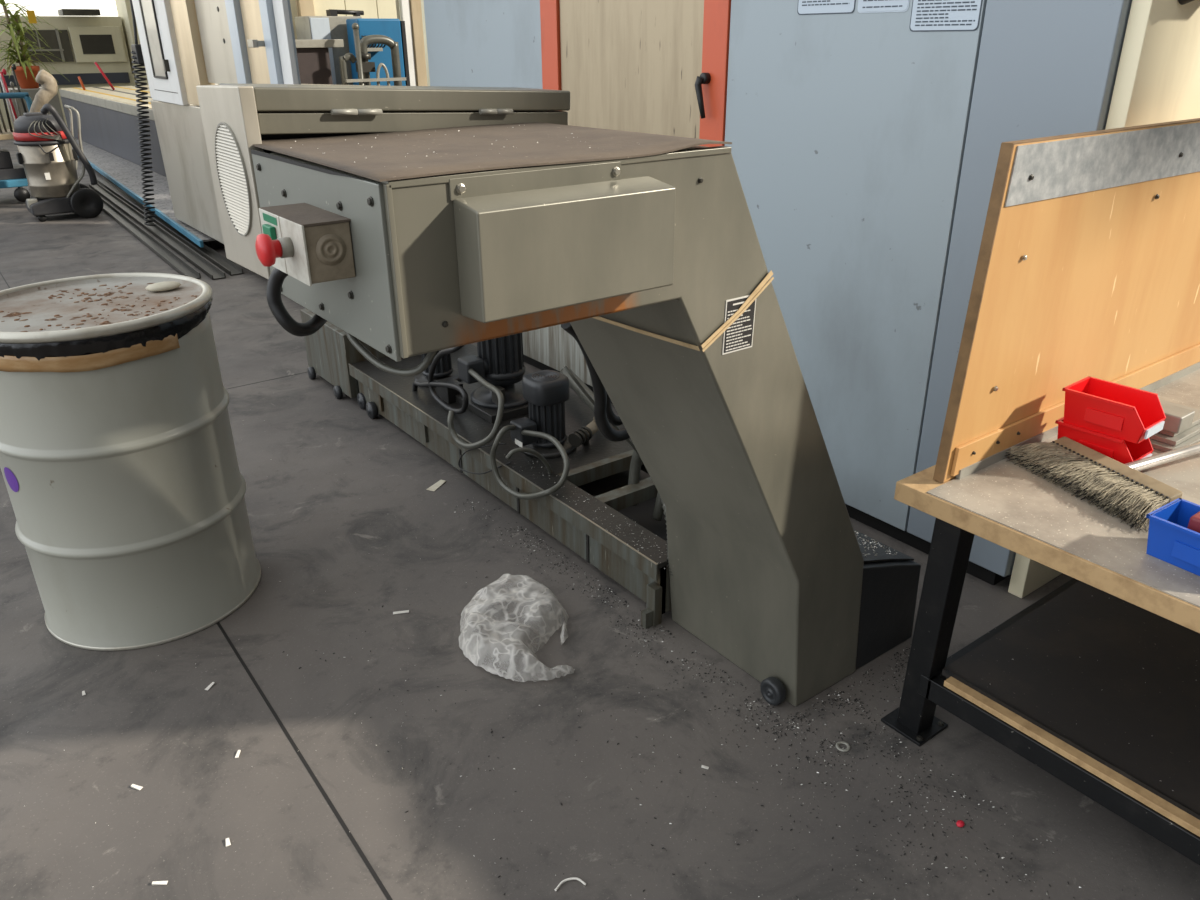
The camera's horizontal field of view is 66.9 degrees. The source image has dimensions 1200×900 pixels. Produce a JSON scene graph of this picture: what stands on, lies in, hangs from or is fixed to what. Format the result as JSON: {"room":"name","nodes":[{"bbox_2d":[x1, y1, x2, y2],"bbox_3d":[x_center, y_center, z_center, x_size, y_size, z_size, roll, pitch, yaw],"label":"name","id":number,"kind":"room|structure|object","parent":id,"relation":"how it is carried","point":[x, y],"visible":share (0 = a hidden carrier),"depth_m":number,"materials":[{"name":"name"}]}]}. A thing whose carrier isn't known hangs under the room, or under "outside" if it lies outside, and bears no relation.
{"room":"industrial hall","nodes":[
{"label":"industrial hall","id":0,"kind":"room"},
{"bbox_2d":[130,0,155,225],"bbox_3d":[-3.840,-3.095,7.450,0.298,2.466,0.160,-18,29,-33],"label":"coiled cable","id":1,"kind":"object","parent":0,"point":[137,56],"visible":0.94,"depth_m":7.59,"materials":[{"name":"black plastic"}]},
{"bbox_2d":[0,137,1199,899],"bbox_3d":[-8.366,-2.135,8.609,21.000,0.100,36.000,-18,29,-33],"label":"floor","id":2,"kind":"structure","parent":0,"point":[342,513],"depth_m":2.13,"materials":[{"name":"concrete"}]},
{"bbox_2d":[0,92,32,201],"bbox_3d":[-6.481,-3.010,9.075,1.570,1.038,0.800,-18,29,-33],"label":"trolley","id":3,"kind":"object","parent":2,"relation":"on","point":[13,174],"visible":0.48,"depth_m":9.17,"materials":[{"name":"blue metal"}]},
{"bbox_2d":[0,109,6,131],"bbox_3d":[-6.086,-3.498,9.174,0.037,0.534,0.037,3,25,7],"label":"rod","id":4,"kind":"object","parent":3,"relation":"on","point":[1,116],"visible":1,"depth_m":9.24,"materials":[{"name":"grey metal"}]},
{"bbox_2d":[0,81,12,131],"bbox_3d":[-6.012,-3.529,9.148,0.049,0.611,0.036,-18,29,-33],"label":"rod","id":5,"kind":"object","parent":3,"relation":"on","point":[1,88],"visible":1,"depth_m":9.19,"materials":[{"name":"grey metal"}]},
{"bbox_2d":[0,74,13,125],"bbox_3d":[-5.970,-3.498,9.157,0.038,0.546,0.036,-18,29,-33],"label":"rod","id":6,"kind":"object","parent":3,"relation":"on","point":[1,80],"visible":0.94,"depth_m":9.15,"materials":[{"name":"white paint"}]},
{"bbox_2d":[0,129,13,139],"bbox_3d":[-6.509,-3.098,9.012,1.500,0.050,0.700,-18,29,-33],"label":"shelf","id":7,"kind":"object","parent":3,"relation":"attached to","point":[8,135],"depth_m":9.04,"materials":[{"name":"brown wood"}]},
{"bbox_2d":[0,69,17,118],"bbox_3d":[-5.936,-3.520,9.148,0.059,0.596,0.036,-18,29,-33],"label":"rod","id":8,"kind":"object","parent":3,"relation":"on","point":[3,70],"visible":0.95,"depth_m":9.09,"materials":[{"name":"red metal"}]},
{"bbox_2d":[0,162,25,179],"bbox_3d":[-6.480,-2.778,9.165,1.350,0.100,0.620,-18,29,-33],"label":"tray","id":9,"kind":"object","parent":3,"relation":"on","point":[14,171],"depth_m":9.19,"materials":[{"name":"plastic"}]},
{"bbox_2d":[10,82,21,115],"bbox_3d":[-5.928,-3.497,9.244,0.038,0.473,0.036,-18,29,-33],"label":"rod","id":10,"kind":"object","parent":3,"relation":"on","point":[11,83],"visible":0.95,"depth_m":9.22,"materials":[{"name":"grey metal"}]},
{"bbox_2d":[11,64,26,112],"bbox_3d":[-5.860,-3.568,9.200,0.047,0.638,0.035,-7,25,-14],"label":"rod","id":11,"kind":"object","parent":3,"relation":"on","point":[13,67],"visible":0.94,"depth_m":9.13,"materials":[{"name":"grey metal"}]},
{"bbox_2d":[5,87,64,121],"bbox_3d":[-6.170,-3.443,10.057,0.450,1.050,0.450,-18,29,-33],"label":"pedestal","id":12,"kind":"object","parent":2,"relation":"on","point":[55,102],"visible":0.12,"depth_m":9.70,"materials":[{"name":"grey metal"}]},
{"bbox_2d":[0,0,68,88],"bbox_3d":[-6.164,-4.308,9.635,0.770,0.907,0.700,11,27,25],"label":"potted plant","id":13,"kind":"object","parent":12,"relation":"on","point":[26,74],"visible":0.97,"depth_m":9.63,"materials":[{"name":"green plant"}]},
{"bbox_2d":[13,104,102,221],"bbox_3d":[-5.026,-2.656,8.348,0.595,1.010,0.535,-18,29,-33],"label":"vacuum","id":14,"kind":"object","parent":2,"relation":"on","point":[44,141],"visible":1,"depth_m":8.23,"materials":[{"name":"metal"}]},
{"bbox_2d":[29,69,57,112],"bbox_3d":[-5.393,-3.304,8.763,0.366,0.679,0.148,-11,27,-23],"label":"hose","id":15,"kind":"object","parent":14,"relation":"attached to","point":[49,89],"visible":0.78,"depth_m":8.68,"materials":[{"name":"beige plastic"}]},
{"bbox_2d":[0,0,148,128],"bbox_3d":[-10.070,-7.233,16.963,3.500,2.300,2.400,-18,29,-33],"label":"machining centre","id":16,"kind":"object","parent":2,"relation":"on","point":[87,37],"visible":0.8,"depth_m":16.39,"materials":[{"name":"beige paint"}]},
{"bbox_2d":[0,16,131,74],"bbox_3d":[-10.440,-7.479,16.823,2.680,0.970,2.000,-18,29,-33],"label":"hood","id":17,"kind":"object","parent":16,"relation":"attached to","point":[122,62],"depth_m":16.30,"materials":[{"name":"beige paint"}]},
{"bbox_2d":[59,85,165,176],"bbox_3d":[-5.660,-4.516,12.557,1.980,0.728,7.700,-18,29,-33],"label":"bed","id":18,"kind":"object","parent":2,"relation":"on","point":[108,116],"visible":0.31,"depth_m":12.13,"materials":[{"name":"grey metal"}]},
{"bbox_2d":[78,76,85,89],"bbox_3d":[-7.957,-5.631,13.940,0.075,0.197,0.036,-18,29,-33],"label":"rod","id":19,"kind":"object","parent":18,"relation":"on","point":[79,78],"visible":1,"depth_m":13.93,"materials":[{"name":"metal"}]},
{"bbox_2d":[95,62,114,89],"bbox_3d":[-7.546,-5.697,13.836,0.213,0.405,0.036,-18,29,-33],"label":"rod","id":20,"kind":"object","parent":18,"relation":"on","point":[96,64],"visible":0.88,"depth_m":13.82,"materials":[{"name":"red"}]},
{"bbox_2d":[0,298,260,650],"bbox_3d":[-1.329,0.024,2.540,0.604,0.877,0.603,-18,29,-33],"label":"drum","id":21,"kind":"object","parent":2,"relation":"on","point":[125,484],"visible":0.84,"depth_m":2.33,"materials":[{"name":"grey paint"}]},
{"bbox_2d":[0,273,212,343],"bbox_3d":[-1.332,-0.379,2.357,0.610,0.025,0.610,-18,29,-33],"label":"lid","id":22,"kind":"object","parent":21,"relation":"on","point":[101,305],"visible":1,"depth_m":2.36,"materials":[{"name":"metal"}]},
{"bbox_2d":[146,281,180,290],"bbox_3d":[-1.204,-0.451,2.504,0.089,0.022,0.068,-18,29,-33],"label":"cap","id":23,"kind":"object","parent":22,"relation":"on","point":[165,285],"visible":1,"depth_m":2.48,"materials":[{"name":"white plastic"}]},
{"bbox_2d":[131,784,142,789],"bbox_3d":[-1.022,0.743,2.003,0.026,0.004,0.010,7,25,16],"label":"paper scrap","id":24,"kind":"object","parent":2,"relation":"on","point":[134,786],"visible":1,"depth_m":2.00,"materials":[{"name":"white paper"}]},
{"bbox_2d":[72,140,224,248],"bbox_3d":[-5.644,-3.204,10.663,0.700,0.104,9.550,-18,29,-33],"label":"walkway","id":25,"kind":"object","parent":2,"relation":"on","point":[125,174],"visible":0.5,"depth_m":9.77,"materials":[{"name":"metal"}]},
{"bbox_2d":[102,198,200,278],"bbox_3d":[-4.198,-2.007,8.073,0.090,0.036,4.850,-17,29,-31],"label":"rail","id":26,"kind":"object","parent":2,"relation":"on","point":[183,268],"visible":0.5,"depth_m":7.31,"materials":[{"name":"grey metal"}]},
{"bbox_2d":[89,183,225,279],"bbox_3d":[-4.198,-2.110,8.300,0.090,0.036,5.450,-17,29,-31],"label":"rail","id":27,"kind":"object","parent":2,"relation":"on","point":[183,250],"visible":0.88,"depth_m":7.50,"materials":[{"name":"grey metal"}]},
{"bbox_2d":[152,881,167,884],"bbox_3d":[-0.860,0.846,1.774,0.028,0.004,0.009,-3,25,-5],"label":"paper scrap","id":28,"kind":"object","parent":2,"relation":"on","point":[153,882],"visible":1,"depth_m":1.77,"materials":[{"name":"white paper"}]},
{"bbox_2d":[97,177,242,274],"bbox_3d":[-4.250,-2.236,8.578,0.090,0.036,5.900,-17,29,-31],"label":"rail","id":29,"kind":"object","parent":2,"relation":"on","point":[216,258],"visible":0.67,"depth_m":7.54,"materials":[{"name":"grey metal"}]},
{"bbox_2d":[0,272,392,899],"bbox_3d":[-2.656,-0.371,4.497,0.008,0.003,18.000,-18,29,-33],"label":"trim","id":30,"kind":"structure","parent":2,"relation":"on","point":[265,699],"depth_m":2.04,"materials":[{"name":"black metal"}]},
{"bbox_2d":[205,682,214,689],"bbox_3d":[-0.994,0.602,2.314,0.010,0.004,0.028,8,26,17],"label":"paper scrap","id":31,"kind":"object","parent":2,"relation":"on","point":[212,683],"visible":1,"depth_m":2.31,"materials":[{"name":"white paper"}]},
{"bbox_2d":[226,838,230,846],"bbox_3d":[-0.764,0.804,1.863,0.010,0.004,0.018,-12,27,-24],"label":"paper scrap","id":32,"kind":"object","parent":2,"relation":"on","point":[228,843],"visible":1,"depth_m":1.86,"materials":[{"name":"white paper"}]},
{"bbox_2d":[132,0,332,243],"bbox_3d":[-2.466,-2.712,6.175,0.690,2.730,3.480,-18,29,-33],"label":"machine","id":33,"kind":"object","parent":2,"relation":"on","point":[186,45],"visible":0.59,"depth_m":6.33,"materials":[{"name":"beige metal"}]},
{"bbox_2d":[228,372,305,388],"bbox_3d":[-4.078,0.442,2.733,8.200,0.003,0.007,-18,29,-33],"label":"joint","id":34,"kind":"structure","parent":2,"relation":"on","point":[303,372],"depth_m":4.40,"materials":[{"name":"black metal"}]},
{"bbox_2d":[295,39,343,83],"bbox_3d":[-2.598,-2.909,8.261,0.500,1.505,0.600,-18,29,-33],"label":"cabinet","id":35,"kind":"object","parent":2,"relation":"on","point":[312,54],"visible":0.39,"depth_m":7.83,"materials":[{"name":"grey metal"}]},
{"bbox_2d":[218,0,429,85],"bbox_3d":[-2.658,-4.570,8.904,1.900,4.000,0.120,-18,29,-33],"label":"wall","id":36,"kind":"structure","parent":2,"relation":"on","point":[410,11],"depth_m":9.36,"materials":[{"name":"beige paint"}]},
{"bbox_2d":[294,16,361,84],"bbox_3d":[-2.602,-3.385,9.069,0.530,1.705,0.400,-18,29,-33],"label":"tall cabinet","id":37,"kind":"object","parent":2,"relation":"on","point":[307,27],"visible":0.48,"depth_m":8.64,"materials":[{"name":"metal"}]},
{"bbox_2d":[326,9,363,15],"bbox_3d":[-2.436,-4.187,8.696,0.346,0.058,0.105,-15,28,-29],"label":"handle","id":38,"kind":"object","parent":37,"relation":"on","point":[331,12],"visible":0.97,"depth_m":8.67,"materials":[{"name":"metal"}]},
{"bbox_2d":[339,23,405,85],"bbox_3d":[-1.979,-2.945,8.177,0.620,1.632,0.260,-18,29,-33],"label":"pipes","id":39,"kind":"object","parent":2,"relation":"on","point":[363,67],"visible":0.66,"depth_m":7.95,"materials":[{"name":"grey metal"}]},
{"bbox_2d":[346,18,409,85],"bbox_3d":[-2.107,-3.321,8.948,0.480,1.680,0.373,-18,29,-33],"label":"tall cabinet","id":40,"kind":"object","parent":2,"relation":"on","point":[394,29],"visible":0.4,"depth_m":8.65,"materials":[{"name":"metal"}]},
{"bbox_2d":[393,610,408,613],"bbox_3d":[-0.571,0.465,2.607,0.045,0.004,0.011,-4,25,-7],"label":"paper scrap","id":41,"kind":"object","parent":2,"relation":"on","point":[405,611],"visible":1,"depth_m":2.61,"materials":[{"name":"white paper"}]},
{"bbox_2d":[426,480,445,490],"bbox_3d":[-0.601,0.130,3.345,0.035,0.004,0.085,10,27,22],"label":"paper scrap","id":42,"kind":"object","parent":2,"relation":"on","point":[438,484],"visible":1,"depth_m":3.34,"materials":[{"name":"paper"}]},
{"bbox_2d":[300,309,670,628],"bbox_3d":[-0.419,-0.159,3.586,0.605,0.330,2.647,-18,29,-33],"label":"base frame","id":43,"kind":"object","parent":2,"relation":"on","point":[581,526],"visible":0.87,"depth_m":3.08,"materials":[{"name":"grey paint"}]},
{"bbox_2d":[414,350,460,387],"bbox_3d":[-0.682,-0.444,3.754,0.200,0.323,0.200,-18,29,-33],"label":"pump","id":44,"kind":"object","parent":43,"relation":"on","point":[444,369],"visible":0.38,"depth_m":3.76,"materials":[{"name":"paint"}]},
{"bbox_2d":[412,345,468,413],"bbox_3d":[-0.604,-0.318,3.486,0.079,0.314,0.457,-18,29,-33],"label":"power cable","id":45,"kind":"object","parent":43,"relation":"on","point":[431,384],"visible":0.95,"depth_m":3.45,"materials":[{"name":"black rubber"}]},
{"bbox_2d":[436,377,462,403],"bbox_3d":[-0.596,-0.237,3.603,0.070,0.070,0.100,-18,29,-33],"label":"junction box","id":46,"kind":"object","parent":43,"relation":"on","point":[446,394],"visible":0.6,"depth_m":3.57,"materials":[{"name":"black plastic"}]},
{"bbox_2d":[458,443,511,473],"bbox_3d":[-0.397,0.030,3.165,0.065,0.171,0.310,-18,29,-33],"label":"wire","id":47,"kind":"object","parent":43,"relation":"hanging from","point":[500,443],"visible":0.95,"depth_m":3.16,"materials":[{"name":"black rubber"}]},
{"bbox_2d":[455,333,527,423],"bbox_3d":[-0.387,-0.430,3.427,0.328,0.563,0.280,-18,29,-33],"label":"motor","id":48,"kind":"object","parent":43,"relation":"on","point":[500,361],"visible":0.57,"depth_m":3.41,"materials":[{"name":"paint"}]},
{"bbox_2d":[447,369,503,448],"bbox_3d":[-0.431,-0.133,3.210,0.176,0.219,0.363,-18,29,-33],"label":"power cable","id":49,"kind":"object","parent":48,"relation":"attached to","point":[490,437],"visible":1,"depth_m":3.14,"materials":[{"name":"grey rubber"}]},
{"bbox_2d":[506,447,552,473],"bbox_3d":[-0.225,0.044,2.920,0.164,0.135,0.030,-15,28,-29],"label":"power cable","id":50,"kind":"object","parent":43,"relation":"attached to","point":[522,449],"visible":1,"depth_m":2.89,"materials":[{"name":"grey rubber"}]},
{"bbox_2d":[510,370,575,458],"bbox_3d":[-0.199,-0.126,3.116,0.238,0.264,0.200,-18,29,-33],"label":"pump","id":51,"kind":"object","parent":43,"relation":"on","point":[546,392],"visible":0.9,"depth_m":3.07,"materials":[{"name":"paint"}]},
{"bbox_2d":[490,425,569,499],"bbox_3d":[-0.211,0.053,2.956,0.159,0.199,0.333,-18,29,-33],"label":"power cable","id":52,"kind":"object","parent":51,"relation":"attached to","point":[504,429],"visible":1,"depth_m":2.97,"materials":[{"name":"grey rubber"}]},
{"bbox_2d":[560,368,593,412],"bbox_3d":[-0.060,-0.215,3.461,0.054,0.062,0.464,-9,26,-17],"label":"pipe","id":53,"kind":"object","parent":43,"relation":"on","point":[572,384],"visible":0.38,"depth_m":3.46,"materials":[{"name":"grey metal"}]},
{"bbox_2d":[568,417,598,446],"bbox_3d":[-0.030,-0.070,3.197,0.057,0.087,0.208,16,29,32],"label":"valve","id":54,"kind":"object","parent":43,"relation":"on","point":[581,436],"visible":0.77,"depth_m":3.14,"materials":[{"name":"grey metal"}]},
{"bbox_2d":[522,461,662,563],"bbox_3d":[-0.152,0.105,2.911,0.102,0.003,1.254,-18,29,-33],"label":"chips","id":55,"kind":"object","parent":43,"relation":"on","point":[537,461],"visible":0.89,"depth_m":2.69,"materials":[{"name":"silver metal"}]},
{"bbox_2d":[563,365,642,461],"bbox_3d":[0.045,-0.068,2.741,0.331,0.450,0.028,-14,28,-27],"label":"rod","id":56,"kind":"object","parent":43,"relation":"on","point":[565,367],"visible":0.48,"depth_m":2.63,"materials":[{"name":"grey metal"}]},
{"bbox_2d":[628,450,641,505],"bbox_3d":[0.125,0.048,2.886,0.080,0.287,0.044,15,29,31],"label":"hose","id":57,"kind":"object","parent":43,"relation":"attached to","point":[636,462],"visible":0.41,"depth_m":2.89,"materials":[{"name":"grey rubber"}]},
{"bbox_2d":[652,492,663,520],"bbox_3d":[0.202,0.102,2.868,0.091,0.248,0.041,-18,29,-33],"label":"hose","id":58,"kind":"object","parent":43,"relation":"attached to","point":[658,511],"visible":0.3,"depth_m":2.88,"materials":[{"name":"grey rubber"}]},
{"bbox_2d":[659,496,672,575],"bbox_3d":[0.196,0.229,2.517,0.042,0.188,0.177,-3,25,-6],"label":"corrugated hose","id":59,"kind":"object","parent":43,"relation":"attached to","point":[662,502],"visible":0.2,"depth_m":2.51,"materials":[{"name":"grey rubber"}]},
{"bbox_2d":[459,574,574,681],"bbox_3d":[-0.237,0.467,2.511,0.307,0.070,0.471,-3,25,-5],"label":"plastic bag","id":60,"kind":"object","parent":2,"relation":"on","point":[472,610],"visible":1,"depth_m":2.48,"materials":[{"name":"plastic"}]},
{"bbox_2d":[196,83,920,705],"bbox_3d":[0.023,-0.063,2.036,1.525,1.431,0.857,-18,29,-33],"label":"machine","id":61,"kind":"object","parent":2,"relation":"on","point":[423,251],"visible":1,"depth_m":1.62,"materials":[{"name":"grey metal"}]},
{"bbox_2d":[215,122,251,235],"bbox_3d":[-0.670,-0.492,1.658,0.004,0.200,0.177,-18,29,-33],"label":"round vent","id":62,"kind":"object","parent":61,"relation":"attached to","point":[231,159],"depth_m":1.65,"materials":[{"name":"silver metal"}]},
{"bbox_2d":[219,83,569,153],"bbox_3d":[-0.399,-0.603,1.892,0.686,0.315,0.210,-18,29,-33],"label":"hood","id":63,"kind":"object","parent":61,"relation":"attached to","point":[286,112],"depth_m":1.74,"materials":[{"name":"grey metal"}]},
{"bbox_2d":[561,322,629,441],"bbox_3d":[0.033,-0.187,2.303,0.042,0.388,0.376,18,30,34],"label":"hose","id":64,"kind":"object","parent":61,"relation":"attached to","point":[600,396],"visible":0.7,"depth_m":2.28,"materials":[{"name":"black rubber"}]},
{"bbox_2d":[606,392,622,425],"bbox_3d":[0.032,-0.236,2.367,0.048,0.381,0.325,18,30,35],"label":"hose","id":65,"kind":"object","parent":61,"relation":"attached to","point":[613,419],"visible":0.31,"depth_m":2.40,"materials":[{"name":"black rubber"}]},
{"bbox_2d":[592,270,773,351],"bbox_3d":[0.101,-0.321,1.816,0.179,0.142,0.493,-18,29,-33],"label":"strap","id":66,"kind":"object","parent":61,"relation":"attached to","point":[758,290],"visible":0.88,"depth_m":1.65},
{"bbox_2d":[726,301,751,350],"bbox_3d":[0.254,-0.227,1.654,0.063,0.086,0.001,-18,29,-33],"label":"print","id":67,"kind":"object","parent":61,"relation":"attached to","point":[739,334],"depth_m":1.66,"materials":[{"name":"white"}]},
{"bbox_2d":[855,531,896,556],"bbox_3d":[0.633,0.224,2.429,0.224,0.077,0.293,-18,29,-33],"label":"chips","id":68,"kind":"object","parent":61,"relation":"on","point":[855,531],"visible":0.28,"depth_m":2.40,"materials":[{"name":"silver metal"}]},
{"bbox_2d":[555,877,585,890],"bbox_3d":[-0.059,0.842,1.765,0.063,0.007,0.021,-6,25,-11],"label":"cable tie","id":69,"kind":"object","parent":2,"relation":"on","point":[572,878],"visible":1,"depth_m":1.77,"materials":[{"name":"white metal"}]},
{"bbox_2d":[283,499,1135,899],"bbox_3d":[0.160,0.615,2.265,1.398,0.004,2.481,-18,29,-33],"label":"chips","id":70,"kind":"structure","parent":2,"relation":"on","point":[901,664],"depth_m":2.17,"materials":[{"name":"metal"}]},
{"bbox_2d":[424,0,1131,585],"bbox_3d":[0.659,-1.656,3.634,1.368,3.000,3.397,-18,29,-33],"label":"enclosure","id":71,"kind":"object","parent":2,"relation":"on","point":[866,137],"visible":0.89,"depth_m":2.78,"materials":[{"name":"blue paint"}]},
{"bbox_2d":[802,0,847,5],"bbox_3d":[0.655,-1.381,2.591,0.001,0.199,0.184,-18,29,-33],"label":"print","id":72,"kind":"object","parent":71,"relation":"attached to","point":[804,2],"depth_m":2.63,"materials":[{"name":"grey paper"}]},
{"bbox_2d":[863,0,901,7],"bbox_3d":[0.775,-1.300,2.450,0.001,0.190,0.140,-18,29,-33],"label":"print","id":73,"kind":"object","parent":71,"relation":"attached to","point":[866,3],"depth_m":2.49,"materials":[{"name":"grey paper"}]},
{"bbox_2d":[915,0,976,25],"bbox_3d":[0.894,-1.222,2.311,0.001,0.258,0.176,-18,29,-33],"label":"print","id":74,"kind":"object","parent":71,"relation":"attached to","point":[927,12],"depth_m":2.35,"materials":[{"name":"grey paper"}]},
{"bbox_2d":[835,741,850,751],"bbox_3d":[0.562,0.686,2.102,0.034,0.004,0.034,-18,29,-33],"label":"washer","id":75,"kind":"object","parent":2,"relation":"on","point":[839,742],"visible":1,"depth_m":2.10,"materials":[{"name":"silver metal"}]},
{"bbox_2d":[956,820,964,826],"bbox_3d":[0.750,0.778,1.891,0.019,0.010,0.016,-18,29,-33],"label":"crumb","id":76,"kind":"object","parent":2,"relation":"on","point":[959,823],"visible":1,"depth_m":1.89,"materials":[{"name":"red"}]},
{"bbox_2d":[881,118,1199,864],"bbox_3d":[2.022,0.103,1.767,2.095,1.320,1.900,-18,29,-33],"label":"workbench","id":77,"kind":"object","parent":2,"relation":"on","point":[1088,262],"visible":0.99,"depth_m":1.92,"materials":[{"name":"wood"}]},
{"bbox_2d":[1004,437,1199,530],"bbox_3d":[1.155,-0.008,1.975,0.651,0.060,0.378,-18,29,-33],"label":"broom","id":78,"kind":"object","parent":77,"relation":"on","point":[1121,488],"visible":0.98,"depth_m":1.85,"materials":[{"name":"brown wood"}]},
{"bbox_2d":[1055,417,1152,463],"bbox_3d":[1.095,-0.016,1.974,0.118,0.078,0.175,-18,29,-33],"label":"storage bin","id":79,"kind":"object","parent":77,"relation":"on","point":[1120,450],"visible":0.44,"depth_m":1.94,"materials":[{"name":"red plastic"}]},
{"bbox_2d":[1062,376,1165,443],"bbox_3d":[1.095,-0.085,1.938,0.123,0.078,0.180,-18,29,-33],"label":"storage bin","id":80,"kind":"object","parent":79,"relation":"on","point":[1127,413],"visible":1,"depth_m":1.93,"materials":[{"name":"red plastic"}]},
{"bbox_2d":[1146,498,1199,575],"bbox_3d":[1.056,0.165,1.577,0.113,0.078,0.172,-16,29,-30],"label":"storage bin","id":81,"kind":"object","parent":77,"relation":"on","point":[1170,540],"visible":1,"depth_m":1.59,"materials":[{"name":"blue plastic"}]},
{"bbox_2d":[1187,511,1199,532],"bbox_3d":[1.067,0.157,1.571,0.068,0.086,0.080,-18,29,-33],"label":"block","id":82,"kind":"object","parent":81,"relation":"in","point":[1194,522],"visible":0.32,"depth_m":1.56,"materials":[{"name":"red plastic"}]},
{"bbox_2d":[1149,433,1199,451],"bbox_3d":[1.304,-0.043,2.112,0.200,0.011,0.160,-18,29,-33],"label":"metal plate","id":83,"kind":"object","parent":77,"relation":"on","point":[1158,445],"visible":0.03,"depth_m":2.03,"materials":[{"name":"silver metal"}]},
{"bbox_2d":[1149,423,1199,445],"bbox_3d":[1.304,-0.061,2.121,0.180,0.011,0.155,-18,29,-33],"label":"metal plate","id":84,"kind":"object","parent":83,"relation":"on","point":[1194,430],"visible":0.31,"depth_m":2.04,"materials":[{"name":"silver metal"}]},
{"bbox_2d":[1158,399,1199,436],"bbox_3d":[1.315,-0.083,2.141,0.190,0.011,0.155,-18,29,-33],"label":"metal plate","id":85,"kind":"object","parent":84,"relation":"on","point":[1196,420],"visible":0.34,"depth_m":2.11,"materials":[{"name":"silver metal"}]},
{"bbox_2d":[1160,402,1194,433],"bbox_3d":[1.257,-0.090,2.094,0.070,0.040,0.180,-18,29,-33],"label":"block","id":86,"kind":"object","parent":85,"relation":"on","point":[1178,419],"visible":0.44,"depth_m":2.03,"materials":[{"name":"silver metal"}]},
{"bbox_2d":[1008,0,1199,597],"bbox_3d":[2.229,-1.239,2.686,2.490,3.000,0.135,-18,29,-33],"label":"tall cabinet","id":87,"kind":"object","parent":2,"relation":"on","point":[1157,80],"visible":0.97,"depth_m":2.12,"materials":[{"name":"paint"}]},
{"bbox_3d":[-17.418,-9.853,18.397,21.000,6.000,0.200,-18,29,-33],"label":"wall","id":88,"kind":"structure","parent":0,"visible":0},
{"bbox_2d":[0,0,117,16],"bbox_3d":[-13.161,-11.527,20.915,3.400,3.500,0.090,-18,29,-33],"label":"window","id":89,"kind":"structure","parent":88,"relation":"in","point":[40,7],"depth_m":21.55,"materials":[{"name":"glass"}]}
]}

